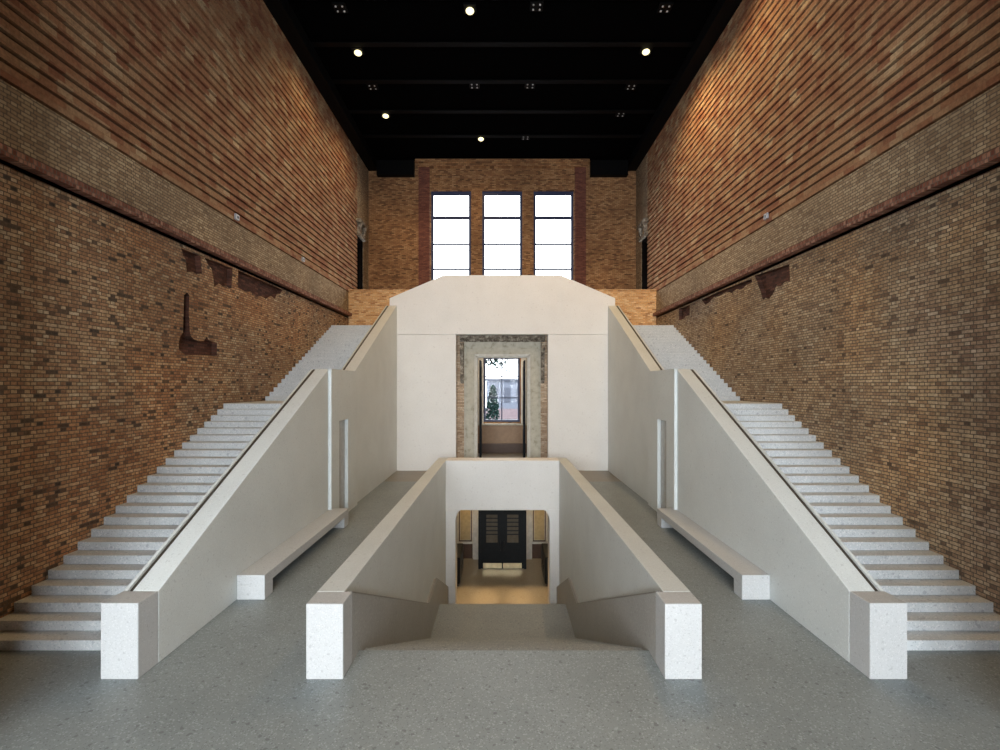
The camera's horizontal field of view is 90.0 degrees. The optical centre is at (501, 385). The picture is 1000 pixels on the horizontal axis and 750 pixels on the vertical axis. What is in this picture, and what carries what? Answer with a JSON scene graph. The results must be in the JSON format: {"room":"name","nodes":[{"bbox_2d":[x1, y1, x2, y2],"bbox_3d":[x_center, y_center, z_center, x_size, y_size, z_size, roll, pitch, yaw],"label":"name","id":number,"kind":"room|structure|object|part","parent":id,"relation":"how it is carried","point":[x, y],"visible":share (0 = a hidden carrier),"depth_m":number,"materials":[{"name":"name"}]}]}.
{"room":"museum staircase hall","nodes":[
{"label":"museum staircase hall","id":0,"kind":"room"},
{"bbox_2d":[0,0,368,617],"bbox_3d":[-8.546,-4.934,10.575,0.505,18.180,41.150,0,0,0],"label":"wall","id":1,"kind":"structure","parent":0,"point":[120,338],"depth_m":11.49,"materials":[{"name":"brick"}]},
{"bbox_2d":[0,142,351,315],"bbox_3d":[-8.278,-3.889,8.750,0.360,0.250,37.500,0,0,0],"label":"trim","id":2,"kind":"structure","parent":1,"relation":"attached to","point":[12,156],"depth_m":10.91,"materials":[{"name":"red brick"}]},
{"bbox_2d":[234,213,239,220],"bbox_3d":[-8.257,-5.264,15.600,0.082,0.180,0.200,0,0,0],"label":"alarm box","id":3,"kind":"object","parent":1,"relation":"attached to","point":[236,216],"visible":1,"depth_m":15.55,"materials":[{"name":"white plastic"}]},
{"bbox_2d":[263,0,375,170],"bbox_3d":[-8.008,-13.649,10.575,0.580,0.510,41.150,0,0,0],"label":"ceiling beam","id":4,"kind":"structure","parent":1,"relation":"attached to","point":[281,11],"depth_m":21.50,"materials":[{"name":"black metal"}]},
{"bbox_2d":[356,218,367,288],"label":"door","id":5,"kind":"structure","parent":1,"relation":"in","point":[361,238],"depth_m":29.90,"materials":[{"name":"stone"}]},
{"bbox_2d":[0,453,999,749],"bbox_3d":[0.032,4.306,10.675,17.260,0.300,41.950,0,0,0],"label":"floor","id":6,"kind":"structure","parent":0,"point":[239,682],"depth_m":6.76,"materials":[{"name":"grey stone"}]},
{"bbox_2d":[0,306,396,678],"bbox_3d":[-6.680,0.177,15.969,3.236,8.255,17.778,0,0,0],"label":"staircase","id":7,"kind":"structure","parent":6,"relation":"on","point":[159,568],"depth_m":10.74,"materials":[{"name":"stone"}]},
{"bbox_3d":[-5.418,3.616,7.290,0.531,1.080,0.421,0,0,0],"label":"post","id":8,"kind":"part","parent":7,"relation":"part of","materials":[{"name":"stone"}]},
{"bbox_3d":[-5.587,1.321,11.234,0.076,3.631,7.330,0,0,0],"label":"handrail","id":9,"kind":"part","parent":7,"relation":"part of","materials":[{"name":"brown metal"}]},
{"bbox_3d":[-5.175,2.621,16.018,0.015,3.050,0.865,0,0,0],"label":"door","id":10,"kind":"part","parent":7,"relation":"part of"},
{"bbox_3d":[-5.587,-2.193,21.049,0.076,3.486,7.023,0,0,0],"label":"handrail","id":11,"kind":"part","parent":7,"relation":"part of","materials":[{"name":"beige concrete"}]},
{"bbox_2d":[237,508,348,599],"bbox_3d":[-4.880,3.917,12.384,0.540,0.478,5.321,0,0,0],"label":"stone bench","id":12,"kind":"object","parent":6,"relation":"on","point":[255,582],"visible":1,"depth_m":10.85,"materials":[{"name":"stone"}]},
{"bbox_3d":[-4.880,4.013,9.899,0.540,0.285,0.350,0,0,0],"label":"leg","id":13,"kind":"part","parent":12,"relation":"part of","materials":[{"name":"stone"}]},
{"bbox_3d":[-4.833,4.013,14.845,0.447,0.285,0.400,0,0,0],"label":"leg","id":14,"kind":"part","parent":12,"relation":"part of","materials":[{"name":"stone"}]},
{"bbox_2d":[459,335,544,457],"bbox_3d":[0.032,0.826,24.895,4.240,6.660,0.510,0,0,0],"label":"doorframe","id":15,"kind":"object","parent":6,"relation":"on","point":[474,347],"visible":0.85,"depth_m":25.00,"materials":[{"name":"grey stone"}]},
{"bbox_3d":[-1.293,1.281,25.060,0.150,5.750,0.180,0,0,0],"label":"moulding","id":16,"kind":"part","parent":15,"relation":"part of","materials":[{"name":"stone"}]},
{"bbox_3d":[0.032,-1.509,25.060,2.800,0.170,0.180,0,0,0],"label":"moulding","id":17,"kind":"part","parent":15,"relation":"part of","materials":[{"name":"stone"}]},
{"bbox_3d":[0.032,-2.354,24.895,4.240,0.300,0.510,0,0,0],"label":"cornice","id":18,"kind":"part","parent":15,"relation":"part of","materials":[{"name":"stone"}]},
{"bbox_3d":[1.357,1.281,25.060,0.150,5.750,0.180,0,0,0],"label":"moulding","id":19,"kind":"part","parent":15,"relation":"part of","materials":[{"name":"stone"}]},
{"bbox_2d":[657,508,769,599],"bbox_3d":[4.944,3.917,12.384,0.540,0.478,5.321,0,0,0],"label":"stone bench","id":20,"kind":"object","parent":6,"relation":"on","point":[751,582],"visible":1,"depth_m":10.85,"materials":[{"name":"stone"}]},
{"bbox_3d":[4.897,4.013,14.845,0.447,0.285,0.400,0,0,0],"label":"leg","id":21,"kind":"part","parent":20,"relation":"part of","materials":[{"name":"stone"}]},
{"bbox_3d":[4.944,4.013,9.899,0.540,0.285,0.350,0,0,0],"label":"leg","id":22,"kind":"part","parent":20,"relation":"part of","materials":[{"name":"stone"}]},
{"bbox_2d":[608,306,999,678],"bbox_3d":[6.744,0.177,15.969,3.236,8.255,17.778,0,0,0],"label":"staircase","id":23,"kind":"structure","parent":6,"relation":"on","point":[837,560],"depth_m":10.74,"materials":[{"name":"stone"}]},
{"bbox_3d":[5.651,-2.193,21.049,0.076,3.486,7.023,0,0,0],"label":"handrail","id":24,"kind":"part","parent":23,"relation":"part of","materials":[{"name":"brown metal"}]},
{"bbox_3d":[5.239,2.621,16.018,0.015,3.050,0.865,0,0,0],"label":"door","id":25,"kind":"part","parent":23,"relation":"part of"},
{"bbox_3d":[5.651,1.321,11.234,0.076,3.631,7.330,0,0,0],"label":"handrail","id":26,"kind":"part","parent":23,"relation":"part of","materials":[{"name":"brown metal"}]},
{"bbox_3d":[5.481,3.616,7.290,0.531,1.080,0.421,0,0,0],"label":"post","id":27,"kind":"part","parent":23,"relation":"part of","materials":[{"name":"stone"}]},
{"bbox_2d":[348,289,655,324],"bbox_3d":[0.032,-3.959,27.230,16.660,2.530,0.420,0,0,0],"label":"wall","id":28,"kind":"structure","parent":0,"point":[365,306],"depth_m":27.05,"materials":[{"name":"orange brick"}]},
{"bbox_2d":[457,336,546,457],"bbox_3d":[0.032,0.741,28.005,7.200,6.870,6.290,0,0,0],"label":"wall","id":29,"kind":"structure","parent":0,"point":[460,386],"depth_m":25.16,"materials":[{"name":"beige brick"}]},
{"bbox_2d":[479,360,481,457],"bbox_3d":[-1.123,1.396,26.700,0.090,5.480,1.400,0,0,0],"label":"door","id":30,"kind":"structure","parent":29,"relation":"in","point":[480,361],"depth_m":26.00,"materials":[{"name":"black wood"}]},
{"bbox_3d":[-1.088,1.356,26.700,0.020,4.800,1.100,0,0,0],"label":"panel","id":31,"kind":"part","parent":30,"relation":"part of","materials":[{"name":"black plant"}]},
{"bbox_2d":[523,360,524,457],"bbox_3d":[1.187,1.396,26.700,0.090,5.480,1.400,0,0,0],"label":"door","id":32,"kind":"structure","parent":29,"relation":"in","point":[524,360],"depth_m":26.00,"materials":[{"name":"black wood"}]},
{"bbox_3d":[1.152,1.356,26.700,0.020,4.800,1.100,0,0,0],"label":"panel","id":33,"kind":"part","parent":32,"relation":"part of","materials":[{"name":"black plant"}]},
{"bbox_2d":[390,275,614,470],"bbox_3d":[0.032,-0.644,24.710,11.400,9.600,0.300,0,0,0],"label":"wall","id":34,"kind":"structure","parent":0,"point":[573,315],"depth_m":24.56,"materials":[{"name":"white paint"}]},
{"bbox_2d":[369,161,635,425],"bbox_3d":[0.032,-4.934,31.365,17.460,18.180,0.670,0,0,0],"label":"wall","id":35,"kind":"structure","parent":0,"point":[604,208],"depth_m":31.15,"materials":[{"name":"brick"}]},
{"bbox_2d":[376,160,414,176],"bbox_3d":[-6.563,-13.449,30.950,2.290,0.910,0.400,0,0,0],"label":"ceiling beam","id":36,"kind":"structure","parent":35,"relation":"attached to","point":[384,168],"depth_m":30.75,"materials":[{"name":"black metal"}]},
{"bbox_2d":[431,191,470,279],"bbox_3d":[-3.168,-8.989,31.355,2.500,6.390,0.090,0,0,0],"label":"window","id":37,"kind":"structure","parent":35,"relation":"in","point":[433,193],"depth_m":31.31,"materials":[{"name":"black metal"}]},
{"bbox_2d":[478,358,482,423],"bbox_3d":[-1.303,0.046,31.050,0.330,4.580,0.200,0,0,0],"label":"trim","id":38,"kind":"structure","parent":35,"relation":"attached to","point":[481,359],"depth_m":30.95,"materials":[{"name":"stone"}]},
{"bbox_2d":[482,191,521,274],"bbox_3d":[0.032,-8.989,31.355,2.500,6.390,0.090,0,0,0],"label":"window","id":39,"kind":"structure","parent":35,"relation":"in","point":[484,193],"depth_m":31.31,"materials":[{"name":"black metal"}]},
{"bbox_2d":[484,358,519,421],"bbox_3d":[-0.003,0.181,31.355,2.270,4.150,0.090,0,0,0],"label":"window","id":40,"kind":"structure","parent":35,"relation":"in","point":[485,376],"depth_m":31.31,"materials":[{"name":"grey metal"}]},
{"bbox_2d":[415,159,589,179],"bbox_3d":[0.032,-13.434,30.990,10.800,1.180,0.320,0,0,0],"label":"trim","id":41,"kind":"structure","parent":35,"relation":"attached to","point":[432,163],"depth_m":30.93,"materials":[{"name":"brick"}]},
{"bbox_2d":[478,424,526,452],"bbox_3d":[0.032,3.246,30.990,3.100,1.820,0.320,0,0,0],"label":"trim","id":42,"kind":"structure","parent":35,"relation":"attached to","point":[496,438],"depth_m":30.90,"materials":[{"name":"brown wood"}]},
{"bbox_2d":[521,358,525,423],"bbox_3d":[1.367,0.046,31.050,0.330,4.580,0.200,0,0,0],"label":"trim","id":43,"kind":"structure","parent":35,"relation":"attached to","point":[522,359],"depth_m":30.95,"materials":[{"name":"stone"}]},
{"bbox_2d":[534,191,572,279],"bbox_3d":[3.232,-8.989,31.355,2.500,6.390,0.090,0,0,0],"label":"window","id":44,"kind":"structure","parent":35,"relation":"in","point":[536,193],"depth_m":31.31,"materials":[{"name":"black metal"}]},
{"bbox_2d":[590,160,627,176],"bbox_3d":[6.627,-13.449,30.950,2.290,0.910,0.400,0,0,0],"label":"ceiling beam","id":45,"kind":"structure","parent":35,"relation":"attached to","point":[598,168],"depth_m":30.75,"materials":[{"name":"black metal"}]},
{"bbox_2d":[457,558,547,603],"bbox_3d":[0.032,9.616,21.400,10.000,0.300,12.800,0,0,0],"label":"floor","id":46,"kind":"structure","parent":0,"point":[476,586],"depth_m":23.72,"materials":[{"name":"stone"}]},
{"bbox_2d":[457,543,463,585],"bbox_3d":[-2.333,8.786,24.675,0.770,1.360,2.150,0,0,0],"label":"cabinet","id":47,"kind":"object","parent":46,"relation":"on","point":[460,556],"visible":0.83,"depth_m":23.91,"materials":[{"name":"black wood"}]},
{"bbox_2d":[306,458,701,678],"bbox_3d":[0.032,6.348,14.514,5.610,6.529,14.868,0,0,0],"label":"staircase","id":48,"kind":"structure","parent":46,"relation":"on","point":[608,590],"depth_m":12.51,"materials":[{"name":"grey stone"}]},
{"bbox_3d":[-2.510,3.621,7.291,0.525,1.070,0.422,0,0,0],"label":"post","id":49,"kind":"part","parent":48,"relation":"part of","materials":[{"name":"stone"}]},
{"bbox_3d":[-2.280,5.787,14.307,0.047,5.405,13.584,0,0,0],"label":"handrail","id":50,"kind":"part","parent":48,"relation":"part of","materials":[{"name":"metal"}]},
{"bbox_3d":[2.344,5.787,14.307,0.047,5.405,13.584,0,0,0],"label":"handrail","id":51,"kind":"part","parent":48,"relation":"part of","materials":[{"name":"metal"}]},
{"bbox_3d":[2.575,3.621,7.291,0.525,1.070,0.422,0,0,0],"label":"post","id":52,"kind":"part","parent":48,"relation":"part of","materials":[{"name":"stone"}]},
{"bbox_2d":[541,543,547,585],"bbox_3d":[2.397,8.786,24.675,0.770,1.360,2.150,0,0,0],"label":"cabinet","id":53,"kind":"object","parent":46,"relation":"on","point":[544,547],"visible":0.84,"depth_m":24.20,"materials":[{"name":"black wood"}]},
{"bbox_3d":[2.042,8.726,24.665,0.020,1.140,0.650,0,0,0],"label":"door","id":54,"kind":"part","parent":53,"relation":"part of","materials":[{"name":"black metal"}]},
{"bbox_2d":[457,510,547,558],"bbox_3d":[0.032,7.461,24.449,10.000,4.010,6.702,0,0,0],"label":"wall","id":55,"kind":"structure","parent":0,"point":[467,520],"depth_m":27.45,"materials":[{"name":"beige paint"}]},
{"bbox_2d":[478,510,525,568],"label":"entrance door","id":56,"kind":"structure","parent":55,"relation":"in","point":[501,533],"depth_m":25.87,"materials":[{"name":"black wood"}]},
{"bbox_3d":[-0.508,7.381,25.907,0.580,1.450,0.015,0,0,0],"label":"glass","id":57,"kind":"part","parent":56,"relation":"part of","materials":[{"name":"glass"}]},
{"bbox_3d":[-0.483,9.296,25.861,0.970,0.280,0.018,0,0,0],"label":"kick plate","id":58,"kind":"part","parent":56,"relation":"part of","materials":[{"name":"gold metal"}]},
{"bbox_3d":[0.547,9.296,25.861,0.970,0.280,0.018,0,0,0],"label":"kick plate","id":59,"kind":"part","parent":56,"relation":"part of","materials":[{"name":"gold metal"}]},
{"bbox_3d":[0.572,7.381,25.907,0.580,1.450,0.015,0,0,0],"label":"glass","id":60,"kind":"part","parent":56,"relation":"part of","materials":[{"name":"glass"}]},
{"bbox_2d":[288,0,717,160],"bbox_3d":[0.032,-14.174,10.675,17.460,0.300,41.950,0,0,0],"label":"ceiling","id":61,"kind":"structure","parent":0,"point":[365,20],"depth_m":21.81,"materials":[{"name":"black paint"}]},
{"bbox_2d":[331,1,347,12],"bbox_3d":[-5.968,-13.961,18.450,0.480,0.125,0.480,0,0,0],"label":"ceiling lamp","id":62,"kind":"object","parent":61,"relation":"attached to","point":[339,6],"visible":1,"depth_m":18.36,"materials":[{"name":"black metal"}]},
{"bbox_2d":[351,47,364,55],"bbox_3d":[-5.988,-13.902,20.830,0.480,0.243,0.480,0,0,0],"label":"ceiling lamp","id":63,"kind":"object","parent":61,"relation":"attached to","point":[358,51],"visible":1,"depth_m":20.73,"materials":[{"name":"black metal"}]},
{"bbox_2d":[366,84,378,89],"bbox_3d":[-6.018,-13.961,23.300,0.480,0.125,0.480,0,0,0],"label":"ceiling lamp","id":64,"kind":"object","parent":61,"relation":"attached to","point":[370,86],"visible":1,"depth_m":23.27,"materials":[{"name":"black metal"}]},
{"bbox_2d":[381,114,390,117],"bbox_3d":[-5.968,-13.902,25.700,0.480,0.243,0.480,0,0,0],"label":"ceiling lamp","id":65,"kind":"object","parent":61,"relation":"attached to","point":[382,115],"visible":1,"depth_m":25.64,"materials":[{"name":"black metal"}]},
{"bbox_2d":[463,2,476,14],"bbox_3d":[-1.178,-13.902,18.500,0.480,0.243,0.480,0,0,0],"label":"ceiling lamp","id":66,"kind":"object","parent":61,"relation":"attached to","point":[469,8],"visible":1,"depth_m":18.39,"materials":[{"name":"black metal"}]},
{"bbox_2d":[469,84,479,88],"bbox_3d":[-1.268,-13.961,23.200,0.480,0.125,0.480,0,0,0],"label":"ceiling lamp","id":67,"kind":"object","parent":61,"relation":"attached to","point":[471,86],"visible":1,"depth_m":23.25,"materials":[{"name":"black metal"}]},
{"bbox_2d":[477,134,484,140],"bbox_3d":[-1.168,-13.902,28.100,0.480,0.243,0.480,0,0,0],"label":"ceiling lamp","id":68,"kind":"object","parent":61,"relation":"attached to","point":[479,138],"visible":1,"depth_m":28.00,"materials":[{"name":"black metal"}]},
{"bbox_2d":[311,42,693,46],"bbox_3d":[0.032,-13.969,20.390,16.660,0.110,0.280,0,0,0],"label":"ceiling beam","id":69,"kind":"structure","parent":61,"relation":"attached to","point":[315,44],"depth_m":20.37,"materials":[{"name":"black metal"}]},
{"bbox_2d":[332,79,672,83],"bbox_3d":[0.032,-13.969,22.895,16.660,0.110,0.280,0,0,0],"label":"ceiling beam","id":70,"kind":"structure","parent":61,"relation":"attached to","point":[335,81],"depth_m":22.88,"materials":[{"name":"black metal"}]},
{"bbox_2d":[349,110,655,113],"bbox_3d":[0.032,-13.969,25.400,16.660,0.110,0.280,0,0,0],"label":"ceiling beam","id":71,"kind":"structure","parent":61,"relation":"attached to","point":[350,111],"depth_m":25.35,"materials":[{"name":"black metal"}]},
{"bbox_2d":[363,135,641,137],"bbox_3d":[0.032,-13.969,27.905,16.660,0.110,0.280,0,0,0],"label":"ceiling beam","id":72,"kind":"structure","parent":61,"relation":"attached to","point":[364,136],"depth_m":27.89,"materials":[{"name":"black metal"}]},
{"bbox_2d":[525,84,534,88],"bbox_3d":[1.312,-13.961,23.200,0.480,0.125,0.480,0,0,0],"label":"ceiling lamp","id":73,"kind":"object","parent":61,"relation":"attached to","point":[527,86],"visible":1,"depth_m":23.25,"materials":[{"name":"black metal"}]},
{"bbox_2d":[530,0,543,11],"bbox_3d":[1.282,-13.961,18.370,0.480,0.125,0.480,0,0,0],"label":"ceiling lamp","id":74,"kind":"object","parent":61,"relation":"attached to","point":[535,5],"visible":1,"depth_m":18.30,"materials":[{"name":"black metal"}]},
{"bbox_2d":[615,113,624,116],"bbox_3d":[6.102,-13.961,25.650,0.480,0.125,0.480,0,0,0],"label":"ceiling lamp","id":75,"kind":"object","parent":61,"relation":"attached to","point":[618,114],"visible":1,"depth_m":25.74,"materials":[{"name":"black metal"}]},
{"bbox_2d":[625,84,636,89],"bbox_3d":[6.022,-13.961,23.300,0.480,0.125,0.480,0,0,0],"label":"ceiling lamp","id":76,"kind":"object","parent":61,"relation":"attached to","point":[628,86],"visible":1,"depth_m":23.29,"materials":[{"name":"black metal"}]},
{"bbox_2d":[639,47,652,54],"bbox_3d":[5.992,-13.902,20.770,0.480,0.243,0.480,0,0,0],"label":"ceiling lamp","id":77,"kind":"object","parent":61,"relation":"attached to","point":[643,50],"visible":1,"depth_m":20.69,"materials":[{"name":"black metal"}]},
{"bbox_2d":[657,1,673,12],"bbox_3d":[6.022,-13.961,18.450,0.480,0.125,0.480,0,0,0],"label":"ceiling lamp","id":78,"kind":"object","parent":61,"relation":"attached to","point":[664,6],"visible":1,"depth_m":18.36,"materials":[{"name":"black metal"}]},
{"bbox_2d":[636,0,999,614],"bbox_3d":[8.610,-4.934,10.575,0.505,18.180,41.150,0,0,0],"label":"wall","id":79,"kind":"structure","parent":0,"point":[881,337],"depth_m":11.88,"materials":[{"name":"brick"}]},
{"bbox_2d":[637,218,648,288],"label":"door","id":80,"kind":"structure","parent":79,"relation":"in","point":[643,224],"depth_m":29.90,"materials":[{"name":"stone"}]},
{"bbox_2d":[628,0,741,170],"bbox_3d":[8.072,-13.649,10.575,0.580,0.510,41.150,0,0,0],"label":"ceiling beam","id":81,"kind":"structure","parent":79,"relation":"attached to","point":[723,11],"depth_m":21.53,"materials":[{"name":"black metal"}]},
{"bbox_2d":[764,213,768,219],"bbox_3d":[8.321,-5.344,15.750,0.082,0.180,0.200,0,0,0],"label":"alarm box","id":82,"kind":"object","parent":79,"relation":"attached to","point":[766,215],"visible":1,"depth_m":15.67,"materials":[{"name":"white plastic"}]},
{"bbox_2d":[653,146,999,316],"bbox_3d":[8.342,-3.889,8.750,0.360,0.250,37.500,0,0,0],"label":"trim","id":83,"kind":"structure","parent":79,"relation":"attached to","point":[990,158],"depth_m":11.16,"materials":[{"name":"red brick"}]},
{"label":"outside","id":84,"kind":"structure","parent":0,"visible":0},
{"bbox_3d":[0.032,5.256,75.875,120.000,0.200,88.250,0,0,0],"label":"forecourt","id":85,"kind":"object","parent":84,"visible":0},
{"bbox_2d":[486,385,499,419],"bbox_3d":[-1.117,2.488,60.011,1.811,5.336,2.007,0,0,0],"label":"conifer shrub","id":86,"kind":"object","parent":85,"relation":"on","point":[492,405],"visible":0.94,"depth_m":59.63,"materials":[{"name":"green plant"}]},
{"bbox_2d":[486,379,517,418],"bbox_3d":[5.832,2.006,81.950,17.000,6.300,8.700,0,0,0],"label":"pavilion building","id":87,"kind":"structure","parent":85,"relation":"on","point":[509,386],"depth_m":78.00,"materials":[{"name":"stone"}]},
{"bbox_2d":[486,359,517,373],"bbox_3d":[-1.154,0.456,51.809,5.821,9.401,3.782,0,0,21],"label":"bare tree","id":88,"kind":"object","parent":85,"relation":"on","point":[489,362],"visible":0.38,"depth_m":51.03,"materials":[{"name":"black plant"}]}
]}

